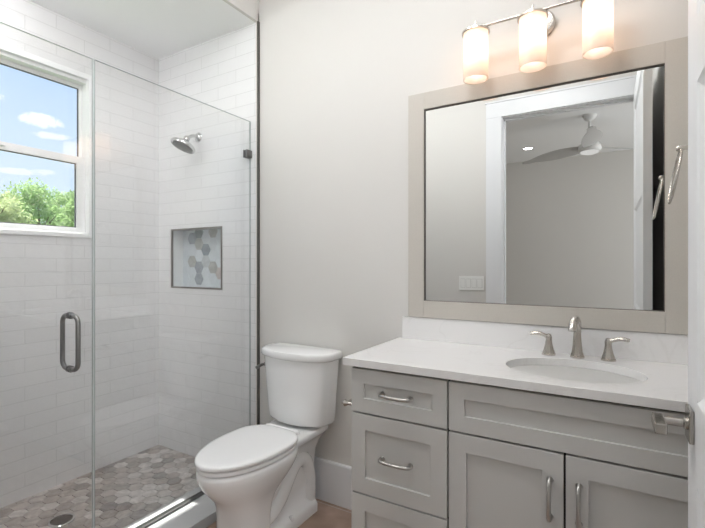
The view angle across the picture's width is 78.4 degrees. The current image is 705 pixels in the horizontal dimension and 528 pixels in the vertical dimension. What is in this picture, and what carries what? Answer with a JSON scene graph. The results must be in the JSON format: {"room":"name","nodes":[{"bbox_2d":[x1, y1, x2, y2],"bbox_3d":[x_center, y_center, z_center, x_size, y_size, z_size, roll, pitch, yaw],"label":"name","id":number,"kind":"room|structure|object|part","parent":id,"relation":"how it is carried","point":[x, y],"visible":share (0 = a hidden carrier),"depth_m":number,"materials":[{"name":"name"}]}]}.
{"room":"bathroom","nodes":[
{"label":"bathroom","id":0,"kind":"room"},
{"bbox_2d":[0,0,158,507],"bbox_3d":[-1.819,-0.200,2.336,0.160,3.000,1.930,0,0,31],"label":"wall","id":1,"kind":"structure","parent":0,"point":[46,409],"depth_m":2.58,"materials":[{"name":"white tile"}]},
{"bbox_2d":[0,42,91,237],"bbox_3d":[-1.840,-0.642,2.233,0.110,0.975,0.911,0,0,31],"label":"window","id":2,"kind":"structure","parent":1,"relation":"in","point":[11,57],"depth_m":2.52,"materials":[{"name":"white plastic"}]},
{"bbox_3d":[-1.865,-0.839,2.248,0.026,0.479,0.859,0,0,31],"label":"sash","id":3,"kind":"part","parent":2,"relation":"part of","materials":[{"name":"white plastic"}]},
{"bbox_3d":[-1.840,-0.412,2.233,0.030,0.450,0.859,0,0,31],"label":"sash","id":4,"kind":"part","parent":2,"relation":"part of","materials":[{"name":"white plastic"}]},
{"bbox_2d":[0,445,198,527],"bbox_3d":[-1.421,1.275,2.084,0.782,0.050,1.640,0,0,31],"label":"floor","id":5,"kind":"structure","parent":0,"point":[128,489],"depth_m":2.35,"materials":[{"name":"grey tile"}]},
{"bbox_2d":[48,513,74,527],"bbox_3d":[-1.416,1.248,2.104,0.112,0.005,0.112,0,0,31],"label":"shower drain","id":6,"kind":"object","parent":5,"relation":"on","point":[61,520],"visible":1,"depth_m":2.10,"materials":[{"name":"silver metal"}]},
{"bbox_2d":[29,0,254,58],"bbox_3d":[-1.373,-1.440,2.055,0.895,0.050,1.640,0,0,31],"label":"ceiling","id":7,"kind":"structure","parent":0,"point":[159,29],"depth_m":2.51,"materials":[{"name":"white paint"}]},
{"bbox_2d":[223,0,258,22],"bbox_3d":[-0.979,-1.508,1.822,0.020,0.185,1.660,0,0,31],"label":"wall","id":8,"kind":"structure","parent":0,"point":[249,8],"depth_m":2.46,"materials":[{"name":"beige paint"}]},
{"bbox_2d":[256,22,256,424],"bbox_3d":[-0.559,-0.083,2.530,0.009,2.665,0.013,0,0,31],"label":"trim","id":9,"kind":"structure","parent":8,"relation":"attached to","point":[256,22],"depth_m":2.52,"materials":[{"name":"grey metal"}]},
{"bbox_2d":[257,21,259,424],"bbox_3d":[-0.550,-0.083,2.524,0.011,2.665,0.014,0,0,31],"label":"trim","id":10,"kind":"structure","parent":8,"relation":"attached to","point":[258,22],"depth_m":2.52,"materials":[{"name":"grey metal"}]},
{"bbox_2d":[206,498,351,527],"bbox_3d":[-0.084,1.275,1.223,1.890,0.050,1.780,0,0,31],"label":"floor","id":11,"kind":"structure","parent":0,"point":[328,515],"depth_m":2.12,"materials":[{"name":"brown wood"}]},
{"bbox_2d":[124,487,215,527],"bbox_3d":[-0.976,1.249,1.820,0.261,0.102,1.640,0,0,31],"label":"shower curb","id":12,"kind":"object","parent":11,"relation":"on","point":[201,512],"depth_m":2.07,"materials":[{"name":"grey stone"}]},
{"bbox_2d":[94,60,251,527],"bbox_3d":[-0.833,0.179,2.164,0.032,2.038,0.899,0,0,31],"label":"fixed glass panel","id":13,"kind":"object","parent":12,"relation":"on","point":[247,153],"visible":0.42,"depth_m":2.15,"materials":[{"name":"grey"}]},
{"bbox_2d":[194,343,341,527],"bbox_3d":[-0.416,0.845,2.017,0.446,0.810,0.716,0,0,31],"label":"toilet","id":14,"kind":"object","parent":11,"relation":"on","point":[254,476],"visible":1,"depth_m":2.04,"materials":[{"name":"white ceramic"}]},
{"bbox_3d":[-0.475,0.808,1.917,0.345,0.022,0.484,0,0,31],"label":"lid","id":15,"kind":"part","parent":14,"relation":"part of","materials":[{"name":"white plastic"}]},
{"bbox_3d":[-0.476,0.833,1.917,0.338,0.016,0.473,0,0,31],"label":"seat","id":16,"kind":"part","parent":14,"relation":"part of","materials":[{"name":"white plastic"}]},
{"bbox_3d":[-0.474,1.049,1.919,0.340,0.402,0.478,0,0,31],"label":"bowl","id":17,"kind":"part","parent":14,"relation":"part of","materials":[{"name":"white ceramic"}]},
{"bbox_3d":[-0.478,0.540,2.305,0.040,0.030,0.076,0,0,31],"label":"flush lever","id":18,"kind":"part","parent":14,"relation":"part of","materials":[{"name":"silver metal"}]},
{"bbox_3d":[-0.286,0.645,2.238,0.416,0.335,0.189,0,0,31],"label":"tank","id":19,"kind":"part","parent":14,"relation":"part of","materials":[{"name":"white ceramic"}]},
{"bbox_3d":[-0.287,0.461,2.235,0.446,0.042,0.209,0,0,31],"label":"tank lid","id":20,"kind":"part","parent":14,"relation":"part of","materials":[{"name":"white ceramic"}]},
{"bbox_2d":[352,365,687,527],"bbox_3d":[0.575,0.814,1.547,1.075,0.872,0.549,0,0,31],"label":"vanity cabinet","id":21,"kind":"object","parent":11,"relation":"on","point":[428,452],"visible":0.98,"depth_m":1.35,"materials":[{"name":"grey paint"}]},
{"bbox_2d":[342,399,351,405],"bbox_3d":[0.026,0.538,1.733,0.059,0.040,0.196,0,0,31],"label":"toilet paper holder","id":22,"kind":"object","parent":21,"relation":"attached to","point":[345,402],"visible":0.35,"depth_m":1.67,"materials":[{"name":"silver metal"}]},
{"bbox_3d":[0.144,0.699,1.506,0.128,0.020,0.038,0,0,31],"label":"handle","id":23,"kind":"part","parent":21,"relation":"part of","materials":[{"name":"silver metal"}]},
{"bbox_3d":[0.144,0.467,1.506,0.128,0.020,0.038,0,0,31],"label":"handle","id":24,"kind":"part","parent":21,"relation":"part of","materials":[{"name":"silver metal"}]},
{"bbox_3d":[0.159,0.996,1.530,0.368,0.292,0.017,0,0,31],"label":"drawer","id":25,"kind":"part","parent":21,"relation":"part of","materials":[{"name":"grey paint"}]},
{"bbox_3d":[0.159,0.699,1.530,0.368,0.292,0.017,0,0,31],"label":"drawer","id":26,"kind":"part","parent":21,"relation":"part of","materials":[{"name":"grey paint"}]},
{"bbox_3d":[0.159,0.467,1.530,0.368,0.160,0.017,0,0,31],"label":"drawer","id":27,"kind":"part","parent":21,"relation":"part of","materials":[{"name":"grey paint"}]},
{"bbox_3d":[0.469,0.848,1.346,0.342,0.588,0.017,0,0,31],"label":"door","id":28,"kind":"part","parent":21,"relation":"part of","materials":[{"name":"grey paint"}]},
{"bbox_2d":[343,337,687,411],"bbox_3d":[0.572,0.364,1.564,1.106,0.028,0.524,0,0,31],"label":"countertop","id":29,"kind":"structure","parent":21,"relation":"on","point":[664,386],"depth_m":1.46,"materials":[{"name":"white stone"}]},
{"bbox_2d":[530,316,629,361],"bbox_3d":[0.822,0.270,1.583,0.333,0.159,0.131,0,0,31],"label":"faucet","id":30,"kind":"object","parent":29,"relation":"on","point":[574,326],"visible":1,"depth_m":1.60,"materials":[{"name":"silver metal"}]},
{"bbox_3d":[0.739,0.305,1.680,0.092,0.089,0.048,0,0,31],"label":"handle","id":31,"kind":"part","parent":30,"relation":"part of","materials":[{"name":"silver metal"}]},
{"bbox_3d":[0.821,0.270,1.583,0.048,0.159,0.131,0,0,31],"label":"spout","id":32,"kind":"part","parent":30,"relation":"part of","materials":[{"name":"silver metal"}]},
{"bbox_3d":[0.947,0.305,1.557,0.092,0.089,0.048,0,0,31],"label":"handle","id":33,"kind":"part","parent":30,"relation":"part of","materials":[{"name":"silver metal"}]},
{"bbox_3d":[0.571,0.689,1.254,0.020,0.128,0.039,0,0,31],"label":"handle","id":34,"kind":"part","parent":21,"relation":"part of","materials":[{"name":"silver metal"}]},
{"bbox_3d":[0.620,0.467,1.257,0.694,0.160,0.017,0,0,31],"label":"false drawer","id":35,"kind":"part","parent":21,"relation":"part of","materials":[{"name":"grey paint"}]},
{"bbox_3d":[0.636,0.689,1.215,0.020,0.128,0.039,0,0,31],"label":"handle","id":36,"kind":"part","parent":21,"relation":"part of","materials":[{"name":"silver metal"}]},
{"bbox_3d":[0.770,0.848,1.168,0.346,0.588,0.017,0,0,31],"label":"door","id":37,"kind":"part","parent":21,"relation":"part of","materials":[{"name":"grey paint"}]},
{"bbox_2d":[159,0,687,465],"bbox_3d":[0.011,-0.200,2.282,3.045,3.000,0.160,0,0,31],"label":"wall","id":38,"kind":"structure","parent":0,"point":[338,77],"depth_m":2.36,"materials":[{"name":"beige paint"}]},
{"bbox_2d":[171,133,201,153],"bbox_3d":[-1.043,-0.770,2.704,0.152,0.147,0.187,0,0,31],"label":"showerhead","id":39,"kind":"object","parent":38,"relation":"attached to","point":[183,144],"visible":1,"depth_m":2.68,"materials":[{"name":"silver metal"}]},
{"bbox_2d":[171,226,221,289],"bbox_3d":[-0.990,-0.037,2.837,0.487,0.394,0.104,0,0,31],"label":"shower niche","id":40,"kind":"object","parent":38,"relation":"attached to","point":[196,253],"visible":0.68,"depth_m":2.91,"materials":[{"name":"grey tile"}]},
{"bbox_2d":[314,456,352,509],"bbox_3d":[-0.101,1.143,2.258,0.802,0.215,0.016,0,0,31],"label":"baseboard","id":41,"kind":"structure","parent":38,"relation":"attached to","point":[333,479],"depth_m":2.25,"materials":[{"name":"white paint"}]},
{"bbox_2d":[462,0,613,84],"bbox_3d":[0.708,-0.891,1.687,0.547,0.270,0.173,0,0,31],"label":"vanity light","id":42,"kind":"object","parent":38,"relation":"attached to","point":[535,24],"visible":1,"depth_m":1.62,"materials":[{"name":"white glass"}]},
{"bbox_3d":[0.506,-0.853,1.771,0.098,0.194,0.098,0,0,31],"label":"lamp shade","id":43,"kind":"part","parent":42,"relation":"part of","materials":[{"name":"white glass"}]},
{"bbox_3d":[0.693,-0.853,1.661,0.098,0.194,0.098,0,0,31],"label":"lamp shade","id":44,"kind":"part","parent":42,"relation":"part of","materials":[{"name":"white glass"}]},
{"bbox_3d":[0.880,-0.853,1.550,0.098,0.194,0.098,0,0,31],"label":"lamp shade","id":45,"kind":"part","parent":42,"relation":"part of","materials":[{"name":"white glass"}]},
{"bbox_2d":[402,316,687,364],"bbox_3d":[0.708,0.298,1.776,1.087,0.103,0.020,0,0,31],"label":"backsplash","id":46,"kind":"structure","parent":38,"relation":"attached to","point":[643,346],"depth_m":1.73,"materials":[{"name":"white stone"}]},
{"bbox_2d":[408,36,687,334],"bbox_3d":[0.720,-0.271,1.766,1.052,1.032,0.025,0,0,31],"label":"wall mirror","id":47,"kind":"object","parent":38,"relation":"attached to","point":[540,197],"visible":0.9,"depth_m":1.71,"materials":[{"name":"beige wood"}]},
{"bbox_3d":[0.722,-0.749,1.765,0.901,0.076,0.025,0,0,31],"label":"frame rail","id":48,"kind":"part","parent":47,"relation":"part of","materials":[{"name":"beige wood"}]},
{"bbox_3d":[0.722,0.207,1.765,0.901,0.076,0.025,0,0,31],"label":"frame rail","id":49,"kind":"part","parent":47,"relation":"part of","materials":[{"name":"beige wood"}]},
{"bbox_3d":[-0.952,-0.225,0.772,2.925,2.950,0.120,0,0,31],"label":"wall","id":50,"kind":"structure","parent":0,"visible":0},
{"bbox_2d":[651,0,704,527],"bbox_3d":[0.486,0.037,0.546,0.118,2.405,0.963,0,0,31],"label":"door","id":51,"kind":"structure","parent":50,"relation":"in","point":[693,422],"depth_m":0.87,"materials":[{"name":"white paint"}]},
{"bbox_3d":[0.781,-0.200,0.712,0.120,3.000,1.780,0,0,31],"label":"wall","id":52,"kind":"structure","parent":0,"visible":0},
{"bbox_2d":[667,145,687,203],"bbox_3d":[1.004,-0.278,1.298,0.092,0.192,0.127,0,0,31],"label":"towel ring","id":53,"kind":"object","parent":52,"relation":"attached to","point":[679,148],"visible":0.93,"depth_m":1.30,"materials":[{"name":"silver metal"}]},
{"bbox_3d":[1.013,-0.350,1.292,0.071,0.048,0.048,0,0,31],"label":"post","id":54,"kind":"part","parent":53,"relation":"part of","materials":[{"name":"silver metal"}]},
{"bbox_3d":[-1.784,-0.083,1.340,0.915,2.665,0.010,0,0,31],"label":"tiled wall","id":55,"kind":"structure","parent":0,"visible":0},
{"bbox_2d":[0,22,93,527],"bbox_3d":[-1.250,0.175,1.457,0.134,2.030,0.735,0,0,31],"label":"glass shower door","id":56,"kind":"structure","parent":55,"relation":"attached to","point":[69,315],"depth_m":1.77,"materials":[{"name":"clear glass"}]},
{"bbox_3d":[-1.246,0.175,1.465,0.009,2.030,0.713,0,0,31],"label":"pane","id":57,"kind":"part","parent":56,"relation":"part of","materials":[{"name":"clear glass"}]},
{"bbox_3d":[-1.139,0.307,1.715,0.062,0.237,0.027,0,0,31],"label":"pull handle","id":58,"kind":"part","parent":56,"relation":"part of","materials":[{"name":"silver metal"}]},
{"bbox_3d":[-1.078,0.307,1.678,0.062,0.237,0.027,0,0,31],"label":"pull handle","id":59,"kind":"part","parent":56,"relation":"part of","materials":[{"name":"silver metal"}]},
{"label":"outside","id":60,"kind":"structure","parent":0,"visible":0},
{"bbox_3d":[-46.811,1.650,41.509,117.155,0.200,180.000,0,0,31],"label":"ground","id":61,"kind":"structure","parent":60,"visible":0},
{"bbox_2d":[0,194,37,223],"bbox_3d":[-15.951,-0.844,18.983,3.877,4.825,3.941,0,0,31],"label":"tree","id":62,"kind":"object","parent":61,"relation":"on","point":[8,212],"visible":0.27,"depth_m":19.23,"materials":[{"name":"green plant"}]},
{"bbox_2d":[0,191,40,222],"bbox_3d":[-33.378,-2.776,42.078,5.976,8.671,5.926,0,0,31],"label":"tree","id":63,"kind":"object","parent":61,"relation":"on","point":[7,192],"visible":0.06,"depth_m":41.27,"materials":[{"name":"green plant"}]},
{"bbox_2d":[2,177,68,225],"bbox_3d":[-19.645,-1.887,26.721,4.623,6.898,4.728,0,0,31],"label":"tree","id":64,"kind":"object","parent":61,"relation":"on","point":[33,199],"visible":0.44,"depth_m":26.31,"materials":[{"name":"green plant"}]},
{"bbox_2d":[45,191,71,211],"bbox_3d":[-23.869,-2.281,35.895,5.755,7.684,5.196,0,0,31],"label":"tree","id":65,"kind":"object","parent":61,"relation":"on","point":[61,200],"visible":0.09,"depth_m":34.79,"materials":[{"name":"green plant"}]},
{"bbox_2d":[47,189,73,226],"bbox_3d":[-11.705,-0.956,19.968,3.812,5.048,3.973,0,0,31],"label":"tree","id":66,"kind":"object","parent":61,"relation":"on","point":[68,214],"visible":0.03,"depth_m":19.05,"materials":[{"name":"green plant"}]}
]}

